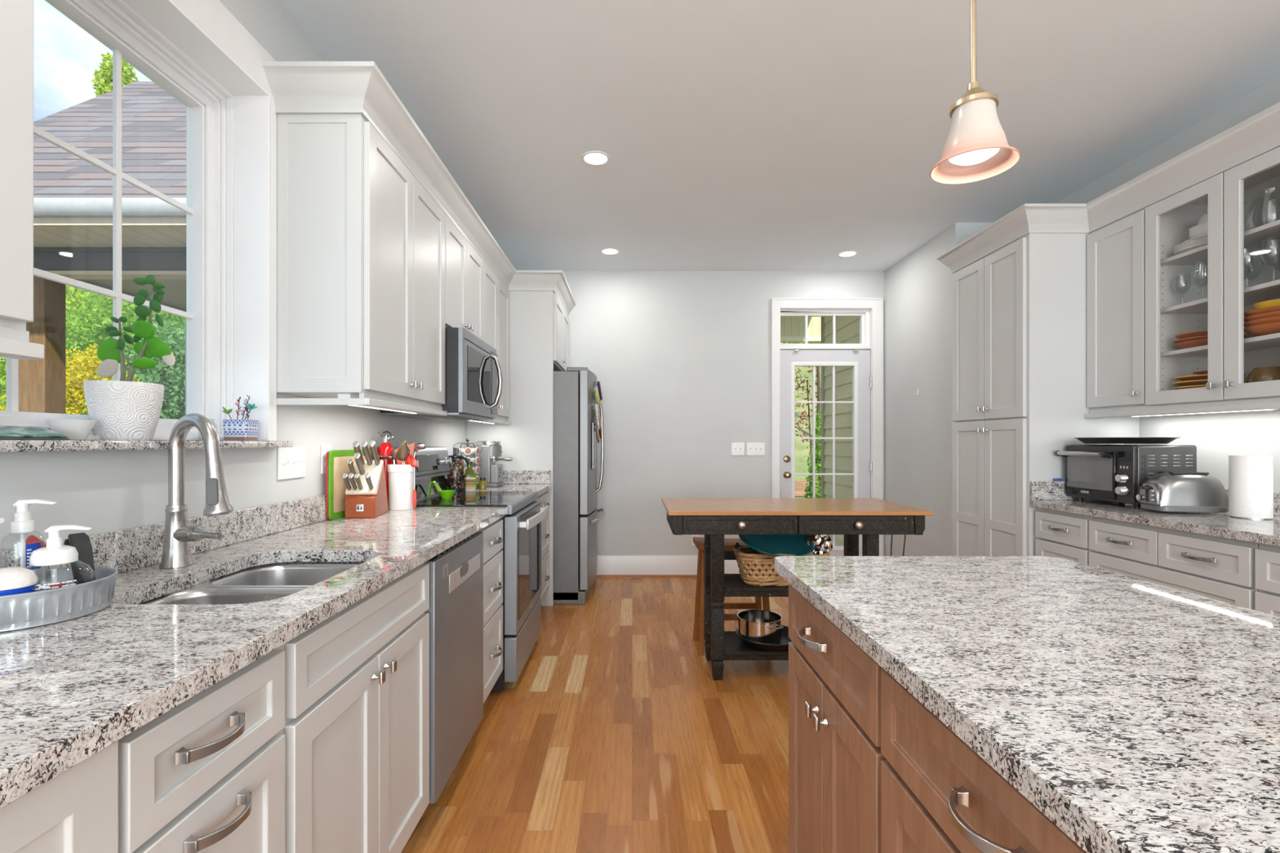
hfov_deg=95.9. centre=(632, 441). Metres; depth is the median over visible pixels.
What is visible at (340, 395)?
light
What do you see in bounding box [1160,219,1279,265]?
shelf
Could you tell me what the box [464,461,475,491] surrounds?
olive oil bottle
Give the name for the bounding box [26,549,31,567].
print
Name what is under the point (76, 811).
base cabinet
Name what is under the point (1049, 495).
countertop
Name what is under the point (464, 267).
upper cabinet
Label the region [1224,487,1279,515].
backsplash
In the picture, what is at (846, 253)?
recessed light
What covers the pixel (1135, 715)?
countertop
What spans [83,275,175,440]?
potted plant
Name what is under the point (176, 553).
faucet
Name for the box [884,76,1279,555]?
wall
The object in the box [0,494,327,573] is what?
backsplash
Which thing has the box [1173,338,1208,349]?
platter
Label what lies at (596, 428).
magnet
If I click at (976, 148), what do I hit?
pendant light
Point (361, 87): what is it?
crown molding
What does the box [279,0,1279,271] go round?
ceiling
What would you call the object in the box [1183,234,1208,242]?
salad plate
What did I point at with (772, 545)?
serving bowl
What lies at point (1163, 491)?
toaster
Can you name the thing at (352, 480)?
kitchen knife
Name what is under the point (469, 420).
light
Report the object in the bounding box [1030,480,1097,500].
backsplash
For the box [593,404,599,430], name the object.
magnet
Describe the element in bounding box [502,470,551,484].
backsplash
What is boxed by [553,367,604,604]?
refrigerator
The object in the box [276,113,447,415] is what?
upper cabinet
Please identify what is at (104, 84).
tree
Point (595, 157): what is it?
recessed light
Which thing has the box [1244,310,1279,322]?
bowl
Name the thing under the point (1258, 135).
crown molding
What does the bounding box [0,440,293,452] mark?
window sill
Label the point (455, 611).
dishwasher
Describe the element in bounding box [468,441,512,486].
espresso machine
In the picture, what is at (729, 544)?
wooden stool
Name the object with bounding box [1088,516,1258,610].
base cabinet
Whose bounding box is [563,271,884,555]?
wall
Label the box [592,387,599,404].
magnet
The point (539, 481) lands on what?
countertop
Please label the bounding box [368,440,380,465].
kitchen knife
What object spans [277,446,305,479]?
light switch
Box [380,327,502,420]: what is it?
microwave
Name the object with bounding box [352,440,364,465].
kitchen knife
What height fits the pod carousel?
0.331 m
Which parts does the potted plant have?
pot, stem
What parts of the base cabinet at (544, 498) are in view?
drawer, drawer, drawer, handle, handle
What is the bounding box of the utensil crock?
[386,463,415,510]
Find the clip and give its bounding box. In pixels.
[1053,478,1062,480]
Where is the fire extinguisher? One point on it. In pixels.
(385, 448)
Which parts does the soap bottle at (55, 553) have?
spout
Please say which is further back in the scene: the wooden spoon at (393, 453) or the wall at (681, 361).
the wall at (681, 361)
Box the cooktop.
[416,491,533,506]
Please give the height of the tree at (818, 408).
6.734 m
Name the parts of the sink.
bowl, bowl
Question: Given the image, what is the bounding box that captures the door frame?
[771,297,883,555]
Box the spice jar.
[478,477,486,489]
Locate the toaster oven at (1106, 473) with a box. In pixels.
[1055,441,1196,509]
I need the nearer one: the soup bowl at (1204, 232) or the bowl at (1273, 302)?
the bowl at (1273, 302)
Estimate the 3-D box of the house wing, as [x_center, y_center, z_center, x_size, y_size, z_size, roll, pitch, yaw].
[-4.835,-1.688,8.564,5.670,7.395,6.348,0,0,0]
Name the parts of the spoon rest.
handle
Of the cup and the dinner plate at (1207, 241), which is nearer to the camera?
the dinner plate at (1207, 241)
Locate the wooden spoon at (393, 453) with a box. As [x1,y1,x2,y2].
[390,449,396,464]
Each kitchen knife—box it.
[342,473,351,490]
[346,458,355,476]
[348,473,357,490]
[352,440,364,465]
[354,452,365,475]
[354,473,363,490]
[360,440,373,466]
[364,472,373,489]
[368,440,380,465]
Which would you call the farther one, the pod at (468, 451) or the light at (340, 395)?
the pod at (468, 451)
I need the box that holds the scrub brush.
[0,566,38,595]
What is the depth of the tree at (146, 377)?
11.68 m
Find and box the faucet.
[159,413,234,568]
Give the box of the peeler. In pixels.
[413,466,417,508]
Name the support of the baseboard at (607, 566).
attached to the wall at (681, 361)
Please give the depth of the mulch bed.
16.84 m
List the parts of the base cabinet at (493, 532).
drawer, drawer, drawer, handle, handle, handle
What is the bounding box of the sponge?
[63,532,95,585]
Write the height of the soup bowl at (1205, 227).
0.036 m
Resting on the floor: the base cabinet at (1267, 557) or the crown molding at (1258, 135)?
the base cabinet at (1267, 557)
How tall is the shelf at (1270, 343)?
0.018 m
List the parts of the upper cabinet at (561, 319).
door, door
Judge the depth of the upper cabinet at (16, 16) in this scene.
0.85 m
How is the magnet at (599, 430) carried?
attached to the refrigerator
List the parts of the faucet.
spout, lever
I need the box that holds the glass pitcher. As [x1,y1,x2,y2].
[1244,195,1253,230]
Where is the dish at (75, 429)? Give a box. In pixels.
[45,419,96,439]
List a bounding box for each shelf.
[709,573,788,596]
[709,631,788,660]
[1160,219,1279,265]
[1160,279,1279,314]
[1160,333,1279,357]
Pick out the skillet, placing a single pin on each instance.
(783, 646)
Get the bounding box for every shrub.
[0,342,162,418]
[795,366,821,486]
[803,409,821,497]
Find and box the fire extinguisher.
[377,431,394,506]
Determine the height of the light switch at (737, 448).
0.115 m
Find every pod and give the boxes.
[457,447,464,454]
[463,447,471,454]
[471,447,479,454]
[471,457,479,464]
[472,466,479,473]
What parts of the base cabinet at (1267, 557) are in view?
drawer, drawer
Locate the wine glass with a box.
[1258,240,1277,275]
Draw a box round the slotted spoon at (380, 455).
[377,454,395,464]
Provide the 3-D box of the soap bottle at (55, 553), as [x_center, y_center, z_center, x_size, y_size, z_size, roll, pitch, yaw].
[-1.032,0.227,1.030,0.108,0.156,0.107,0,0,22]
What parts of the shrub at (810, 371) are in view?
crown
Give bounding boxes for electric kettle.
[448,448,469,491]
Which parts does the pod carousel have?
post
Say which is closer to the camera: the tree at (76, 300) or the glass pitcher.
the glass pitcher
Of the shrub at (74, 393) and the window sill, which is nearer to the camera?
the window sill
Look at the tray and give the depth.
0.99 m
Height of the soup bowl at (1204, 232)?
0.036 m
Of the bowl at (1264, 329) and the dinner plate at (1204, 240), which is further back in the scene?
the dinner plate at (1204, 240)
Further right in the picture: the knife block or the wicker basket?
the wicker basket
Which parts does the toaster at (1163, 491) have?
lever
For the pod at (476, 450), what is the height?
0.048 m
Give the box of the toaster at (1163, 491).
[1136,471,1228,512]
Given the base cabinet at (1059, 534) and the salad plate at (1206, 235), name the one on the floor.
the base cabinet at (1059, 534)
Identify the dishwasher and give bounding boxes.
[423,531,483,804]
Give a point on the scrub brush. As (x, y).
(15, 580)
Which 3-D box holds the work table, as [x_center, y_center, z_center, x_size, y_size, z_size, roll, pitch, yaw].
[0.833,0.777,3.178,1.310,0.866,0.685,0,0,0]
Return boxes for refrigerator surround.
[466,290,553,605]
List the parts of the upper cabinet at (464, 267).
door, knob, door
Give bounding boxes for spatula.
[395,443,414,464]
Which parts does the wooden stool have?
leg, leg, seat, seat rail, leg, leg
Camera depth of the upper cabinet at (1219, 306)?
2.47 m
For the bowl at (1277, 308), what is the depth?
2.25 m
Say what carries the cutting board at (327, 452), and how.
on the countertop at (71, 690)
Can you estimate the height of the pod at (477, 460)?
0.048 m
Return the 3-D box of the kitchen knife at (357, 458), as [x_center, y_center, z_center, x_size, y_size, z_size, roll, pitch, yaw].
[-1.120,0.103,2.381,0.023,0.121,0.124,0,0,-9]
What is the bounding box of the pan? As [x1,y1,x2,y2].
[1073,437,1179,444]
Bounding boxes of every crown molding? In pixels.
[262,61,576,315]
[935,102,1279,273]
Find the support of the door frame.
attached to the wall at (681, 361)
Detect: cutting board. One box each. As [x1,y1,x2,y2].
[325,451,329,519]
[328,448,371,519]
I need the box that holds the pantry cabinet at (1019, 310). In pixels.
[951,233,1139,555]
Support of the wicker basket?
on the work table
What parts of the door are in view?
knob, glazing frame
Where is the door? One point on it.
(859, 359)
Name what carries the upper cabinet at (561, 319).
attached to the wall at (103, 491)
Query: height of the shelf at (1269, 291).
0.018 m
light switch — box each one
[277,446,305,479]
[731,442,744,455]
[746,442,764,455]
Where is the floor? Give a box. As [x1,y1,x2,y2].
[401,577,788,852]
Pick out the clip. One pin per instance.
(1054, 479)
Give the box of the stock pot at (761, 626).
[737,609,783,644]
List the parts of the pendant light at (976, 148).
rod, bulb, lamp shade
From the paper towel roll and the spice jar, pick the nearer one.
the paper towel roll
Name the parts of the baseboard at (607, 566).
shoe moulding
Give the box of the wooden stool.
[693,537,769,655]
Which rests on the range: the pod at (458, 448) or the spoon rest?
the spoon rest
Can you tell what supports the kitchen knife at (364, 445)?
in the knife block
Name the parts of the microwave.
door, control panel, door handle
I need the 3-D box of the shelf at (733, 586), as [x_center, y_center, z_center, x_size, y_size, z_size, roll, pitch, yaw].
[0.825,0.762,3.075,0.800,0.045,0.320,0,0,0]
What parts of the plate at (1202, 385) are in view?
plate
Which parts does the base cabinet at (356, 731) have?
door, knob, knob, door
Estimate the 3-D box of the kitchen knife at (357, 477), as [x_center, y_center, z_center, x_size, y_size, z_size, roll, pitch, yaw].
[-1.103,0.174,2.336,0.018,0.098,0.101,0,0,-9]
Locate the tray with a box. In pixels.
[0,566,118,632]
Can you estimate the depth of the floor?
2.27 m
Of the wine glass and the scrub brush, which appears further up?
the wine glass
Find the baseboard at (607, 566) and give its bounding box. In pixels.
[595,555,739,577]
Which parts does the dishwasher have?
pocket handle, handle trim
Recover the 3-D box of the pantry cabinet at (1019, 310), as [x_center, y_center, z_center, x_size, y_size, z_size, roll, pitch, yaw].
[2.390,0.037,3.440,0.635,2.345,0.720,0,0,0]
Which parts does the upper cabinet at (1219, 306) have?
glass door, light rail, knob, knob, glass door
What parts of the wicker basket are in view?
handle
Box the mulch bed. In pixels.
[795,480,818,496]
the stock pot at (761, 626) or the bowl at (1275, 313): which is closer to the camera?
the bowl at (1275, 313)
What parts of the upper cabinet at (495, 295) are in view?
door, light rail, door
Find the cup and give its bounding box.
[475,474,477,490]
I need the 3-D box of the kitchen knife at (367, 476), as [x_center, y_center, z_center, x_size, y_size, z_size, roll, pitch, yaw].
[-1.064,0.174,2.342,0.018,0.098,0.101,0,0,-9]
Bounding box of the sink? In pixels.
[138,561,363,604]
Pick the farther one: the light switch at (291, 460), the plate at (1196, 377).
the plate at (1196, 377)
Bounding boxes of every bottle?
[0,498,57,590]
[0,517,8,568]
[25,524,95,590]
[25,534,46,591]
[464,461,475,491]
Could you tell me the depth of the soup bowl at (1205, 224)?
2.56 m
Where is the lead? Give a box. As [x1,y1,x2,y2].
[890,534,906,555]
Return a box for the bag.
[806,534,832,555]
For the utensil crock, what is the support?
on the countertop at (71, 690)
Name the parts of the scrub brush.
handle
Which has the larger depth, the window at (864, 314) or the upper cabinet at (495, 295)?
the window at (864, 314)
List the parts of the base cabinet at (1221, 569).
handle, drawer, drawer, handle, drawer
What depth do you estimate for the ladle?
2.64 m
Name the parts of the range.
glass, knob, knob, rail, storage drawer, oven door, door handle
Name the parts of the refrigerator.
door, freezer drawer, door, drawer handle, door handle, door handle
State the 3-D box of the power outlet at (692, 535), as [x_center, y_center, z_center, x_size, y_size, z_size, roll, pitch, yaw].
[0.562,0.875,5.163,0.070,0.115,0.009,0,0,0]
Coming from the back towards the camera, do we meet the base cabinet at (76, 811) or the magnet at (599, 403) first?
the magnet at (599, 403)
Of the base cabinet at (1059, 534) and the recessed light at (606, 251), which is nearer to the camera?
the base cabinet at (1059, 534)
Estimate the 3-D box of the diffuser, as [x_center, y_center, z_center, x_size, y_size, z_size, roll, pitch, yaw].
[-1.000,-0.130,2.330,0.014,0.001,0.648,0,0,0]
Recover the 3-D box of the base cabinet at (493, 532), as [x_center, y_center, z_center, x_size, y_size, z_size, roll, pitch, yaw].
[-0.898,0.777,2.542,0.650,0.866,0.407,0,0,0]
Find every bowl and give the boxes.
[438,489,455,498]
[738,534,815,557]
[1188,222,1208,231]
[1188,226,1208,234]
[1188,228,1208,238]
[1196,213,1208,225]
[1244,305,1279,317]
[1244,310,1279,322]
[1244,315,1279,327]
[1244,321,1279,336]
[1246,366,1279,382]
[1252,298,1279,309]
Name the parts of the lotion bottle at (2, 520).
spout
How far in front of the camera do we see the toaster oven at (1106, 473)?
2.71 m
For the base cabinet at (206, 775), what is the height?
0.866 m
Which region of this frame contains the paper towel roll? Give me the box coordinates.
[1228,454,1273,519]
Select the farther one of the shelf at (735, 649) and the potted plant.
the shelf at (735, 649)
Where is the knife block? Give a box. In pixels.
[344,460,388,518]
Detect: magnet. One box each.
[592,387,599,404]
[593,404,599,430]
[595,427,600,443]
[596,381,602,400]
[596,391,600,405]
[597,406,601,429]
[598,427,602,438]
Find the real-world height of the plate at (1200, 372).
0.017 m
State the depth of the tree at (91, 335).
12.11 m
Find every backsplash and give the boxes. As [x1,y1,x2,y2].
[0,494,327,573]
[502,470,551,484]
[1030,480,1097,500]
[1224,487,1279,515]
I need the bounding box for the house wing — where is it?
[18,81,186,414]
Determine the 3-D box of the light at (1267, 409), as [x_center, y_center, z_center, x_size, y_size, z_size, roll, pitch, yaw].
[2.600,-0.148,2.670,0.044,0.038,0.660,0,0,0]
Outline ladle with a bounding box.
[405,454,417,467]
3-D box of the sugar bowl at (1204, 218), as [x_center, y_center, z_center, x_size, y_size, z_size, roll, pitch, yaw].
[2.572,-0.990,2.578,0.080,0.052,0.080,0,0,0]
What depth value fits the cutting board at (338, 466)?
2.32 m
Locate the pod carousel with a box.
[453,438,482,488]
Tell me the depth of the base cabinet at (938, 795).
0.76 m
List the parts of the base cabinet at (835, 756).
door, handle, knob, knob, drawer, door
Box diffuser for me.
[348,404,416,413]
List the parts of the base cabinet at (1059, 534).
handle, drawer, drawer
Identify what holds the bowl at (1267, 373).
in the upper cabinet at (1219, 306)
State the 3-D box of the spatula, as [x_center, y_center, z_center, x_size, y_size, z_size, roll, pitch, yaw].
[-1.052,0.152,2.668,0.086,0.292,0.017,0,0,0]
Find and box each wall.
[0,0,466,550]
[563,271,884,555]
[821,316,859,546]
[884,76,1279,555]
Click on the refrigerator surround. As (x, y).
(528, 440)
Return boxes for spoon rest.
[426,480,455,498]
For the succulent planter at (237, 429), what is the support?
on the window sill
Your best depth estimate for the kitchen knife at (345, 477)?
2.30 m
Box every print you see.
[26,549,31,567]
[464,448,471,453]
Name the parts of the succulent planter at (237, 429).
stem, pot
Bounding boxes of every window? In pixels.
[0,0,276,440]
[780,309,869,345]
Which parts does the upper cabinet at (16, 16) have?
door, light rail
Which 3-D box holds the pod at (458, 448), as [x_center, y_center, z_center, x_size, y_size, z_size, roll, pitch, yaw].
[-1.120,0.060,3.762,0.048,0.048,0.044,0,0,43]
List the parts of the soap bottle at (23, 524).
spout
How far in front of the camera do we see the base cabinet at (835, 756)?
1.17 m
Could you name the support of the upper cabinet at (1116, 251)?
attached to the wall at (917, 287)
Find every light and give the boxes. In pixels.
[337,393,416,413]
[469,420,494,423]
[581,151,610,165]
[600,248,619,254]
[837,250,857,257]
[929,0,1020,183]
[1132,408,1278,417]
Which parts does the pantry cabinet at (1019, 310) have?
door, door, knob, knob, door, door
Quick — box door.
[780,349,871,555]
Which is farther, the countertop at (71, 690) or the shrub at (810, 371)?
the shrub at (810, 371)
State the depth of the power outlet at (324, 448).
2.28 m
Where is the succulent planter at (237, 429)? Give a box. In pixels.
[222,395,258,440]
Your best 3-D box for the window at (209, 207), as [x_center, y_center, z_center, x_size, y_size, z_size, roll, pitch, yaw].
[-1.325,-0.646,1.438,0.249,1.288,1.037,0,0,0]
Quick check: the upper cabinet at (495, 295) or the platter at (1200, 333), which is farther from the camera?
the upper cabinet at (495, 295)
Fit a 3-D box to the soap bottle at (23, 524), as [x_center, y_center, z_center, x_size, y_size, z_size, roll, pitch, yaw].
[-1.109,0.205,1.062,0.083,0.199,0.056,0,0,0]
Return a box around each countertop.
[0,494,507,808]
[464,470,551,496]
[774,555,1279,852]
[1030,480,1279,546]
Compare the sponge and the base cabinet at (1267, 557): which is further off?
the base cabinet at (1267, 557)
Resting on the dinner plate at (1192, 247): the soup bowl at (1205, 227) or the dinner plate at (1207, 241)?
the dinner plate at (1207, 241)
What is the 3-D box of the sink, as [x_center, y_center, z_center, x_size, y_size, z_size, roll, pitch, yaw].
[-0.868,0.427,1.373,0.415,0.168,0.605,0,0,0]
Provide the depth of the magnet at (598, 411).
4.54 m
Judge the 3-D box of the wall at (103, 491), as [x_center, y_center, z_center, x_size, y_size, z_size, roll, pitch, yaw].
[-1.343,-0.160,0.415,0.235,2.740,9.830,0,0,0]
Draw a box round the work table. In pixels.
[661,497,933,680]
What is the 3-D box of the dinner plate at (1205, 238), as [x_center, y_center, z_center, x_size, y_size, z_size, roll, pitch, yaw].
[2.572,-0.874,2.578,0.224,0.016,0.224,0,0,0]
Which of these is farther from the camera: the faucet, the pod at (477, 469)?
the pod at (477, 469)
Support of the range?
on the floor
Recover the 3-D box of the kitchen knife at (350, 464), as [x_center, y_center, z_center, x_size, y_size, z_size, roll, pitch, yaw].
[-1.150,0.121,2.374,0.018,0.103,0.106,0,0,-9]
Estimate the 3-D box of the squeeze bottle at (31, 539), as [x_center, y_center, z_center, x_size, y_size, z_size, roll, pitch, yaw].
[-1.145,0.242,1.108,0.028,0.126,0.025,0,0,0]
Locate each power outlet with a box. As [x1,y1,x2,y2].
[320,444,331,474]
[691,534,698,546]
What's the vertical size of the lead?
0.800 m
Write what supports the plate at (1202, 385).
in the upper cabinet at (1219, 306)
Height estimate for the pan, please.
0.030 m
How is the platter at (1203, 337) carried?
on the platter at (1192, 344)
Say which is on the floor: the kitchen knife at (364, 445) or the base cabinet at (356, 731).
the base cabinet at (356, 731)
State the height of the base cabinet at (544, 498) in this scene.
0.866 m
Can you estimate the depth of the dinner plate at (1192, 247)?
2.56 m
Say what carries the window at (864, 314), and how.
in the wall at (681, 361)
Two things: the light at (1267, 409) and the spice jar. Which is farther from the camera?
the spice jar
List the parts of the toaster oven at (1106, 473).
handle, door glass, oven door, panel, knob, knob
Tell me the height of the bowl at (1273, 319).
0.042 m
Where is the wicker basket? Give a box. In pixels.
[733,542,830,586]
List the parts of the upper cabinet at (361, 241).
panel, rail, door, light rail, knob, knob, door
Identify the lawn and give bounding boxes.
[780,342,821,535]
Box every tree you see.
[0,284,182,413]
[0,285,183,392]
[0,290,186,418]
[72,313,186,419]
[90,51,138,298]
[782,342,821,437]
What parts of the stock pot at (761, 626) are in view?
handle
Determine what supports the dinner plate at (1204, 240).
on the dinner plate at (1207, 241)
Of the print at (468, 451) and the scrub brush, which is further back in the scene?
the print at (468, 451)
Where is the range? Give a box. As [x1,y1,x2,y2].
[392,446,548,692]
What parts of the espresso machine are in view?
handle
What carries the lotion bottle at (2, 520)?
on the tray
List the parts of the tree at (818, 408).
crown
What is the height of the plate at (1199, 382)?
0.021 m
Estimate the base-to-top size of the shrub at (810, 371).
2.826 m
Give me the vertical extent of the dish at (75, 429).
0.047 m
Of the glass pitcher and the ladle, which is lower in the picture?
the ladle
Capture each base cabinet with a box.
[0,740,118,852]
[118,647,284,852]
[279,563,429,852]
[478,519,502,703]
[537,491,549,603]
[788,584,887,852]
[880,668,1085,852]
[1035,507,1092,565]
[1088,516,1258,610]
[1254,543,1279,617]
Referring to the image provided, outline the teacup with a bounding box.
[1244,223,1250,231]
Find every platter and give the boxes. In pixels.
[1173,334,1244,343]
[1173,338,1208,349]
[1174,329,1208,339]
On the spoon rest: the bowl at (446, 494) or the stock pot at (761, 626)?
the bowl at (446, 494)
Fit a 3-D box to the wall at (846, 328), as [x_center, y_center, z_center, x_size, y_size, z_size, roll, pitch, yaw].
[2.305,-0.375,6.018,0.230,3.450,1.365,0,0,0]
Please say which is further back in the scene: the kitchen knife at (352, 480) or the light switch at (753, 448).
the light switch at (753, 448)
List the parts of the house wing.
porch post, beam trim, post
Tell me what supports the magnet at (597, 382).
attached to the refrigerator
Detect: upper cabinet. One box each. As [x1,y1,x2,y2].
[0,0,44,359]
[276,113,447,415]
[444,214,483,340]
[478,261,511,424]
[553,292,568,371]
[1084,208,1148,417]
[1142,146,1279,415]
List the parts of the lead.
cord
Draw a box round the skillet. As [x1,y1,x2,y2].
[735,625,792,651]
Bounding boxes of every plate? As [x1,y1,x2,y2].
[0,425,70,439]
[1173,236,1208,248]
[1173,238,1208,250]
[1173,240,1208,251]
[1173,240,1208,253]
[1173,242,1208,255]
[1173,373,1245,381]
[1173,379,1208,386]
[1173,384,1206,389]
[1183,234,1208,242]
[1192,369,1208,374]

